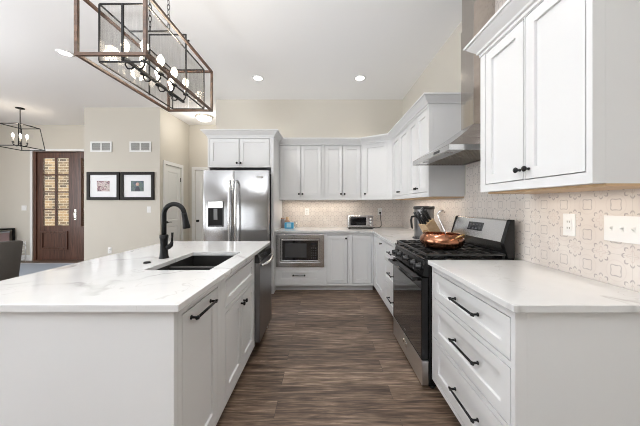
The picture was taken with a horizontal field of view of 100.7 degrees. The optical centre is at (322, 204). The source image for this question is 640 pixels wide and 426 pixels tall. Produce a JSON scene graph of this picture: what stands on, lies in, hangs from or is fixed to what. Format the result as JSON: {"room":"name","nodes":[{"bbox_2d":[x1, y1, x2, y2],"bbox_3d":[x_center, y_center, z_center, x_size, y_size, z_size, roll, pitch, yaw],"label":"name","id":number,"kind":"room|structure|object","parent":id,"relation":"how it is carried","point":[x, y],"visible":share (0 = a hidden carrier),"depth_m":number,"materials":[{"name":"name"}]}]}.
{"room":"kitchen","nodes":[
{"label":"kitchen","id":0,"kind":"room"},
{"bbox_2d":[0,125,215,254],"bbox_3d":[-5.000,-0.285,6.260,6.400,3.170,0.160,0,0,0],"label":"wall","id":1,"kind":"structure","parent":0,"point":[14,164],"depth_m":6.20,"materials":[{"name":"beige paint"}]},
{"bbox_2d":[21,205,26,210],"bbox_3d":[-6.990,0.070,6.191,0.118,0.118,0.018,0,0,0],"label":"switch plate","id":2,"kind":"object","parent":1,"relation":"attached to","point":[23,207],"visible":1,"depth_m":6.20,"materials":[{"name":"white plastic"}]},
{"bbox_2d":[21,255,29,260],"bbox_3d":[-7.522,1.235,6.192,1.355,0.130,0.015,0,0,0],"label":"baseboard","id":3,"kind":"structure","parent":1,"relation":"attached to","point":[27,256],"depth_m":6.19,"materials":[{"name":"white paint"}]},
{"bbox_2d":[37,153,76,258],"bbox_3d":[-6.245,0.022,6.226,0.960,2.515,0.109,0,0,0],"label":"door","id":4,"kind":"structure","parent":1,"relation":"in","point":[53,242],"depth_m":6.24,"materials":[{"name":"brown wood"}]},
{"bbox_2d":[30,149,83,260],"bbox_3d":[-6.043,0.024,6.253,1.481,2.553,0.095,0,0,0],"label":"door frame","id":5,"kind":"structure","parent":1,"relation":"attached to","point":[80,155],"depth_m":6.21,"materials":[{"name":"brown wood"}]},
{"bbox_2d":[192,167,207,240],"bbox_3d":[-2.575,0.207,6.170,0.960,2.185,0.020,0,0,0],"label":"door frame","id":6,"kind":"structure","parent":1,"relation":"in","point":[193,168],"depth_m":6.16,"materials":[{"name":"white paint"}]},
{"bbox_2d":[195,170,202,240],"bbox_3d":[-2.575,0.242,6.176,0.812,2.105,0.108,0,0,0],"label":"door","id":7,"kind":"structure","parent":6,"relation":"attached to","point":[198,173],"depth_m":6.20,"materials":[{"name":"white paint"}]},
{"bbox_2d":[84,107,162,260],"bbox_3d":[-3.853,-0.285,5.130,1.453,3.170,0.100,0,0,0],"label":"wall","id":8,"kind":"structure","parent":0,"point":[121,225],"depth_m":5.08,"materials":[{"name":"beige paint"}]},
{"bbox_2d":[90,141,111,151],"bbox_3d":[-4.244,-1.115,5.072,0.407,0.200,0.016,0,0,0],"label":"air vent","id":9,"kind":"object","parent":8,"relation":"in","point":[95,146],"visible":1,"depth_m":5.07,"materials":[{"name":"grey metal"}]},
{"bbox_2d":[86,172,119,199],"bbox_3d":[-4.199,-0.364,5.064,0.627,0.536,0.029,0,0,0],"label":"picture frame","id":10,"kind":"object","parent":8,"relation":"attached to","point":[99,185],"visible":1,"depth_m":5.07,"materials":[{"name":"black"}]},
{"bbox_2d":[97,181,109,190],"bbox_3d":[-4.202,-0.361,5.067,0.243,0.200,0.002,0,0,0],"label":"print","id":11,"kind":"object","parent":10,"relation":"attached to","point":[101,185],"depth_m":5.07},
{"bbox_2d":[120,172,154,199],"bbox_3d":[-3.546,-0.364,5.064,0.639,0.536,0.029,0,0,0],"label":"picture frame","id":12,"kind":"object","parent":8,"relation":"attached to","point":[133,185],"visible":1,"depth_m":5.07,"materials":[{"name":"black"}]},
{"bbox_2d":[131,181,143,190],"bbox_3d":[-3.549,-0.361,5.067,0.243,0.200,0.002,0,0,0],"label":"print","id":13,"kind":"object","parent":12,"relation":"attached to","point":[135,185],"depth_m":5.07,"materials":[{"name":"multicoloured paper"}]},
{"bbox_2d":[129,141,150,151],"bbox_3d":[-3.495,-1.115,5.072,0.410,0.200,0.016,0,0,0],"label":"air vent","id":14,"kind":"object","parent":8,"relation":"in","point":[134,146],"visible":1,"depth_m":5.07,"materials":[{"name":"grey metal"}]},
{"bbox_2d":[163,110,188,240],"bbox_3d":[-3.177,-0.285,5.680,0.100,3.170,1.000,0,0,0],"label":"wall","id":15,"kind":"structure","parent":0,"point":[175,131],"depth_m":5.77,"materials":[{"name":"beige paint"}]},
{"bbox_2d":[163,160,182,240],"bbox_3d":[-3.117,0.210,5.540,0.020,2.180,0.730,0,0,0],"label":"door frame","id":16,"kind":"structure","parent":15,"relation":"in","point":[165,162],"depth_m":5.43,"materials":[{"name":"white paint"}]},
{"bbox_2d":[166,165,180,240],"bbox_3d":[-3.126,0.245,5.540,0.089,2.100,0.584,0,0,0],"label":"door","id":17,"kind":"structure","parent":16,"relation":"attached to","point":[173,174],"depth_m":5.57,"materials":[{"name":"white paint"}]},
{"bbox_2d":[0,0,461,124],"bbox_3d":[-3.690,-1.920,1.060,10.620,0.100,10.720,0,0,0],"label":"ceiling","id":18,"kind":"structure","parent":0,"point":[301,49],"depth_m":3.17,"materials":[{"name":"white paint"}]},
{"bbox_2d":[0,107,44,150],"bbox_3d":[-5.840,-1.481,5.110,0.484,0.776,0.484,0,0,0],"label":"chandelier","id":19,"kind":"object","parent":18,"relation":"hanging from","point":[20,108],"visible":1,"depth_m":5.11,"materials":[{"name":"black metal"}]},
{"bbox_2d":[55,49,74,56],"bbox_3d":[-3.170,-1.866,3.260,0.176,0.008,0.176,0,0,0],"label":"recessed light","id":20,"kind":"object","parent":18,"relation":"in","point":[60,51],"visible":0.99,"depth_m":3.26,"materials":[{"name":"white"}]},
{"bbox_2d":[74,0,212,111],"bbox_3d":[-1.100,-1.322,1.785,0.372,1.096,0.836,0,0,0],"label":"lantern chandelier","id":21,"kind":"object","parent":18,"relation":"hanging from","point":[171,74],"visible":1,"depth_m":1.63,"materials":[{"name":"brown metal"}]},
{"bbox_2d":[124,40,188,102],"bbox_3d":[-1.100,-0.879,1.775,0.156,0.176,0.630,0,0,0],"label":"bulbs","id":22,"kind":"object","parent":21,"relation":"on","point":[160,59],"depth_m":1.70,"materials":[{"name":"white glass"}]},
{"bbox_2d":[195,113,212,121],"bbox_3d":[-2.500,-1.808,5.570,0.344,0.124,0.344,0,0,0],"label":"flush light","id":23,"kind":"object","parent":18,"relation":"attached to","point":[202,117],"visible":1,"depth_m":5.47,"materials":[{"name":"white glass"}]},
{"bbox_2d":[252,75,263,80],"bbox_3d":[-0.957,-1.866,3.900,0.176,0.008,0.176,0,0,0],"label":"recessed light","id":24,"kind":"object","parent":18,"relation":"in","point":[255,77],"visible":1,"depth_m":3.90,"materials":[{"name":"white paint"}]},
{"bbox_2d":[354,75,365,80],"bbox_3d":[0.545,-1.866,3.900,0.176,0.008,0.176,0,0,0],"label":"recessed light","id":25,"kind":"object","parent":18,"relation":"in","point":[359,77],"visible":1,"depth_m":3.90,"materials":[{"name":"white"}]},
{"bbox_2d":[21,260,460,425],"bbox_3d":[-3.690,1.330,1.060,10.620,0.060,10.720,0,0,0],"label":"floor","id":26,"kind":"structure","parent":0,"point":[322,357],"depth_m":2.03,"materials":[{"name":"brown wood"}]},
{"bbox_2d":[0,228,14,240],"bbox_3d":[-7.620,0.917,5.980,0.920,0.765,0.360,0,0,0],"label":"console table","id":27,"kind":"object","parent":26,"relation":"on","point":[12,229],"visible":0.39,"depth_m":6.13,"materials":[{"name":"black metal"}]},
{"bbox_2d":[0,231,9,241],"bbox_3d":[-7.420,0.717,5.960,0.450,0.235,0.270,0,0,0],"label":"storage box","id":28,"kind":"object","parent":27,"relation":"on","point":[4,235],"visible":0.86,"depth_m":5.99,"materials":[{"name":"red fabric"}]},
{"bbox_2d":[0,240,22,280],"bbox_3d":[-3.715,0.848,2.880,0.591,0.906,0.594,0,0,0],"label":"dining chair","id":29,"kind":"object","parent":26,"relation":"on","point":[10,251],"visible":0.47,"depth_m":2.91,"materials":[{"name":"grey fabric"}]},
{"bbox_2d":[21,241,25,260],"bbox_3d":[-6.990,1.070,6.020,0.252,0.460,0.212,0,0,0],"label":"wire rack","id":30,"kind":"object","parent":26,"relation":"on","point":[25,241],"visible":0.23,"depth_m":6.12,"materials":[{"name":"white metal"}]},
{"bbox_2d":[19,263,73,275],"bbox_3d":[-6.100,1.294,5.150,2.000,0.011,1.500,0,0,0],"label":"area rug","id":31,"kind":"object","parent":26,"relation":"on","point":[25,268],"visible":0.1,"depth_m":5.55,"materials":[{"name":"grey carpet"}]},
{"bbox_2d":[0,312,267,425],"bbox_3d":[-1.093,0.858,1.931,1.013,0.884,1.771,0,0,0],"label":"kitchen island","id":32,"kind":"object","parent":26,"relation":"on","point":[57,368],"visible":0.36,"depth_m":1.04,"materials":[{"name":"white paint"}]},
{"bbox_2d":[0,241,270,311],"bbox_3d":[-1.099,0.400,1.921,1.083,0.030,1.798,0,0,0],"label":"countertop","id":33,"kind":"structure","parent":32,"relation":"on","point":[119,282],"depth_m":1.33,"materials":[{"name":"white stone"}]},
{"bbox_2d":[159,202,189,258],"bbox_3d":[-1.077,0.181,1.925,0.223,0.407,0.068,0,0,0],"label":"kitchen faucet","id":34,"kind":"object","parent":33,"relation":"on","point":[164,246],"visible":1,"depth_m":1.91,"materials":[{"name":"black metal"}]},
{"bbox_2d":[157,256,232,269],"bbox_3d":[-0.870,0.528,1.870,0.428,0.223,0.638,0,0,0],"label":"sink","id":35,"kind":"object","parent":33,"relation":"in","point":[192,262],"visible":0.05,"depth_m":2.16,"materials":[{"name":"black metal"}]},
{"bbox_2d":[177,281,220,425],"bbox_3d":[-0.869,0.858,1.300,0.637,0.884,0.465,0,0,0],"label":"base cabinet","id":36,"kind":"object","parent":26,"relation":"on","point":[199,322],"visible":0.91,"depth_m":1.28,"materials":[{"name":"white paint"}]},
{"bbox_2d":[203,170,270,246],"bbox_3d":[-1.185,0.406,4.050,0.894,1.763,1.059,0,0,0],"label":"refrigerator","id":37,"kind":"object","parent":26,"relation":"on","point":[236,203],"visible":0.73,"depth_m":3.60,"materials":[{"name":"grey metal"}]},
{"bbox_2d":[221,256,254,413],"bbox_3d":[-0.871,0.858,1.903,0.632,0.884,0.739,0,0,0],"label":"base cabinet","id":38,"kind":"object","parent":26,"relation":"on","point":[238,288],"visible":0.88,"depth_m":1.81,"materials":[{"name":"white paint"}]},
{"bbox_2d":[200,129,282,293],"bbox_3d":[-1.203,0.107,4.247,1.112,2.386,0.902,0,0,0],"label":"tall cabinet","id":39,"kind":"object","parent":26,"relation":"on","point":[228,149],"visible":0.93,"depth_m":3.87,"materials":[{"name":"white paint"}]},
{"bbox_2d":[255,246,272,342],"bbox_3d":[-0.829,0.861,2.538,0.676,0.874,0.521,0,0,0],"label":"dishwasher","id":40,"kind":"object","parent":26,"relation":"on","point":[263,259],"visible":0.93,"depth_m":2.38,"materials":[{"name":"grey metal"}]},
{"bbox_2d":[275,233,325,289],"bbox_3d":[-0.333,0.858,4.321,0.766,0.884,0.755,0,0,0],"label":"base cabinet","id":41,"kind":"object","parent":26,"relation":"on","point":[286,278],"visible":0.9,"depth_m":3.98,"materials":[{"name":"white paint"}]},
{"bbox_2d":[276,234,323,266],"bbox_3d":[-0.344,0.683,4.195,0.727,0.493,0.470,0,0,0],"label":"microwave","id":42,"kind":"object","parent":41,"relation":"in","point":[292,250],"visible":0.99,"depth_m":3.96,"materials":[{"name":"silver metal"}]},
{"bbox_2d":[275,227,419,245],"bbox_3d":[0.341,0.400,3.664,2.120,0.030,2.054,0,0,0],"label":"countertop","id":43,"kind":"structure","parent":41,"relation":"on","point":[390,234],"depth_m":3.95,"materials":[{"name":"white stone"}]},
{"bbox_2d":[281,218,284,227],"bbox_3d":[-0.672,0.298,4.420,0.070,0.172,0.070,0,0,0],"label":"glass jar","id":44,"kind":"object","parent":43,"relation":"on","point":[282,219],"visible":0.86,"depth_m":4.39,"materials":[{"name":"clear glass"}]},
{"bbox_2d":[285,222,293,228],"bbox_3d":[-0.555,0.336,4.359,0.144,0.098,0.082,0,0,0],"label":"tissue box","id":45,"kind":"object","parent":43,"relation":"on","point":[288,225],"visible":0.95,"depth_m":4.32,"materials":[{"name":"blue cardboard"}]},
{"bbox_2d":[347,215,372,228],"bbox_3d":[0.610,0.277,4.402,0.410,0.215,0.317,0,0,0],"label":"toaster oven","id":46,"kind":"object","parent":43,"relation":"on","point":[353,221],"visible":1,"depth_m":4.28,"materials":[{"name":"metal"}]},
{"bbox_2d":[410,206,434,238],"bbox_3d":[1.163,0.198,3.058,0.255,0.374,0.260,0,0,35],"label":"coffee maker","id":47,"kind":"object","parent":43,"relation":"on","point":[417,230],"visible":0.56,"depth_m":3.00,"materials":[{"name":"silver metal"}]},
{"bbox_2d":[413,207,440,231],"bbox_3d":[1.111,0.204,2.791,0.325,0.361,0.120,0,0,-20],"label":"knife block","id":48,"kind":"object","parent":43,"relation":"on","point":[426,222],"visible":0.83,"depth_m":2.74,"materials":[{"name":"brown wood"}]},
{"bbox_2d":[326,233,348,289],"bbox_3d":[0.224,0.858,4.323,0.344,0.884,0.750,0,0,0],"label":"base cabinet","id":49,"kind":"object","parent":26,"relation":"on","point":[337,244],"visible":0.94,"depth_m":3.98,"materials":[{"name":"white paint"}]},
{"bbox_2d":[349,233,373,289],"bbox_3d":[0.578,0.858,4.339,0.361,0.884,0.718,0,0,0],"label":"base cabinet","id":50,"kind":"object","parent":26,"relation":"on","point":[361,245],"visible":0.84,"depth_m":3.98,"materials":[{"name":"white paint"}]},
{"bbox_2d":[374,234,383,300],"bbox_3d":[1.068,0.858,3.647,0.680,0.884,0.660,0,0,0],"label":"base cabinet","id":51,"kind":"object","parent":26,"relation":"on","point":[378,241],"visible":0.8,"depth_m":3.62,"materials":[{"name":"white paint"}]},
{"bbox_2d":[384,240,394,316],"bbox_3d":[1.065,0.858,2.978,0.685,0.884,0.675,0,0,0],"label":"base cabinet","id":52,"kind":"object","parent":26,"relation":"on","point":[388,247],"visible":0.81,"depth_m":3.08,"materials":[{"name":"white paint"}]},
{"bbox_2d":[388,215,514,388],"bbox_3d":[0.992,0.702,2.246,0.710,1.196,0.772,0,0,0],"label":"gas range","id":53,"kind":"object","parent":26,"relation":"on","point":[485,238],"visible":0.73,"depth_m":2.02,"materials":[{"name":"black metal"}]},
{"bbox_2d":[419,230,465,249],"bbox_3d":[0.955,0.281,2.135,0.335,0.128,0.335,0,0,19],"label":"copper pan","id":54,"kind":"object","parent":53,"relation":"on","point":[432,240],"visible":1,"depth_m":2.01,"materials":[{"name":"brown metal"}]},
{"bbox_2d":[437,210,445,234],"bbox_3d":[1.010,0.189,2.171,0.079,0.293,0.151,0,0,-8],"label":"ladle","id":55,"kind":"object","parent":54,"relation":"in","point":[440,210],"visible":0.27,"depth_m":2.22,"materials":[{"name":"silver metal"}]},
{"bbox_2d":[395,243,507,260],"bbox_3d":[1.006,0.386,2.246,0.588,0.016,0.772,0,0,0],"label":"cooktop","id":56,"kind":"object","parent":53,"relation":"in","point":[415,254],"depth_m":1.95,"materials":[{"name":"black metal"}]},
{"bbox_2d":[432,267,639,425],"bbox_3d":[1.065,0.858,1.447,0.685,0.884,0.800,0,0,0],"label":"base cabinet","id":57,"kind":"object","parent":26,"relation":"on","point":[493,365],"visible":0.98,"depth_m":1.05,"materials":[{"name":"white paint"}]},
{"bbox_2d":[428,260,639,312],"bbox_3d":[1.067,0.400,1.435,0.669,0.030,0.836,0,0,0],"label":"countertop","id":58,"kind":"structure","parent":57,"relation":"on","point":[519,286],"depth_m":1.22,"materials":[{"name":"white stone"}]},
{"bbox_2d":[216,100,401,217],"bbox_3d":[-0.243,-0.285,4.760,3.307,3.170,0.120,0,0,0],"label":"wall","id":59,"kind":"structure","parent":0,"point":[292,118],"depth_m":4.70,"materials":[{"name":"beige paint"}]},
{"bbox_2d":[279,138,322,199],"bbox_3d":[-0.357,-0.586,4.482,0.718,1.001,0.432,0,0,0],"label":"upper cabinet","id":60,"kind":"object","parent":59,"relation":"attached to","point":[300,159],"visible":0.92,"depth_m":4.34,"materials":[{"name":"white paint"}]},
{"bbox_2d":[323,138,360,199],"bbox_3d":[0.316,-0.586,4.482,0.628,1.001,0.432,0,0,0],"label":"upper cabinet","id":61,"kind":"object","parent":59,"relation":"attached to","point":[341,156],"visible":1,"depth_m":4.34,"materials":[{"name":"white paint"}]},
{"bbox_2d":[283,200,401,226],"bbox_3d":[0.344,0.142,4.696,2.117,0.485,0.008,0,0,0],"label":"tiled wall","id":62,"kind":"structure","parent":59,"relation":"attached to","point":[322,213],"depth_m":4.69,"materials":[{"name":"beige tile"}]},
{"bbox_2d":[361,133,394,199],"bbox_3d":[1.002,-0.586,4.345,0.792,1.001,0.686,0,0,0],"label":"upper cabinet","id":63,"kind":"object","parent":59,"relation":"attached to","point":[376,150],"visible":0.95,"depth_m":4.19,"materials":[{"name":"white paint"}]},
{"bbox_2d":[402,21,637,291],"bbox_3d":[1.470,-0.285,0.310,0.120,3.170,9.020,0,0,0],"label":"wall","id":64,"kind":"structure","parent":0,"point":[443,73],"depth_m":3.10,"materials":[{"name":"beige paint"}]},
{"bbox_2d":[388,118,428,199],"bbox_3d":[1.192,-0.580,3.651,0.432,1.013,0.777,0,0,0],"label":"upper cabinet","id":65,"kind":"object","parent":64,"relation":"attached to","point":[398,133],"visible":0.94,"depth_m":3.59,"materials":[{"name":"white paint"}]},
{"bbox_2d":[402,92,464,198],"bbox_3d":[1.192,-0.580,2.910,0.432,1.013,0.705,0,0,0],"label":"upper cabinet","id":66,"kind":"object","parent":64,"relation":"attached to","point":[434,118],"visible":0.95,"depth_m":2.63,"materials":[{"name":"white paint"}]},
{"bbox_2d":[402,0,639,291],"bbox_3d":[1.406,-0.743,2.646,0.008,2.255,4.092,0,0,0],"label":"tiled wall","id":67,"kind":"structure","parent":64,"relation":"attached to","point":[540,239],"depth_m":1.58,"materials":[{"name":"beige tile"}]},
{"bbox_2d":[413,0,494,165],"bbox_3d":[1.144,-1.129,2.249,0.514,1.479,0.758,0,0,0],"label":"range hood","id":68,"kind":"object","parent":67,"relation":"attached to","point":[463,148],"visible":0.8,"depth_m":2.16,"materials":[{"name":"metal"}]},
{"bbox_2d":[563,214,575,235],"bbox_3d":[1.397,0.112,1.505,0.010,0.125,0.074,0,0,0],"label":"wall outlet","id":69,"kind":"object","parent":67,"relation":"attached to","point":[569,220],"visible":1,"depth_m":1.50,"materials":[{"name":"white plastic"}]},
{"bbox_2d":[566,219,571,230],"bbox_3d":[1.395,0.112,1.505,0.003,0.068,0.034,0,0,0],"label":"receptacle","id":70,"kind":"object","parent":69,"relation":"attached to","point":[568,221],"depth_m":1.50,"materials":[{"name":"grey plastic"}]},
{"bbox_2d":[604,215,639,244],"bbox_3d":[1.393,0.113,1.235,0.018,0.123,0.165,0,0,0],"label":"switch plate","id":71,"kind":"object","parent":67,"relation":"attached to","point":[625,229],"visible":1,"depth_m":1.23,"materials":[{"name":"white plastic"}]},
{"bbox_2d":[463,0,639,193],"bbox_3d":[1.192,-0.580,1.400,0.432,1.013,0.882,0,0,0],"label":"upper cabinet","id":72,"kind":"object","parent":64,"relation":"attached to","point":[560,79],"visible":1,"depth_m":1.19,"materials":[{"name":"white paint"}]},
{"label":"outside","id":73,"kind":"structure","parent":0,"visible":0},
{"bbox_2d":[45,159,68,225],"bbox_3d":[-7.050,-0.400,7.675,6.900,3.800,0.150,0,0,0],"label":"brick wall","id":74,"kind":"structure","parent":73,"point":[63,164],"depth_m":7.60,"materials":[{"name":"beige brick"}]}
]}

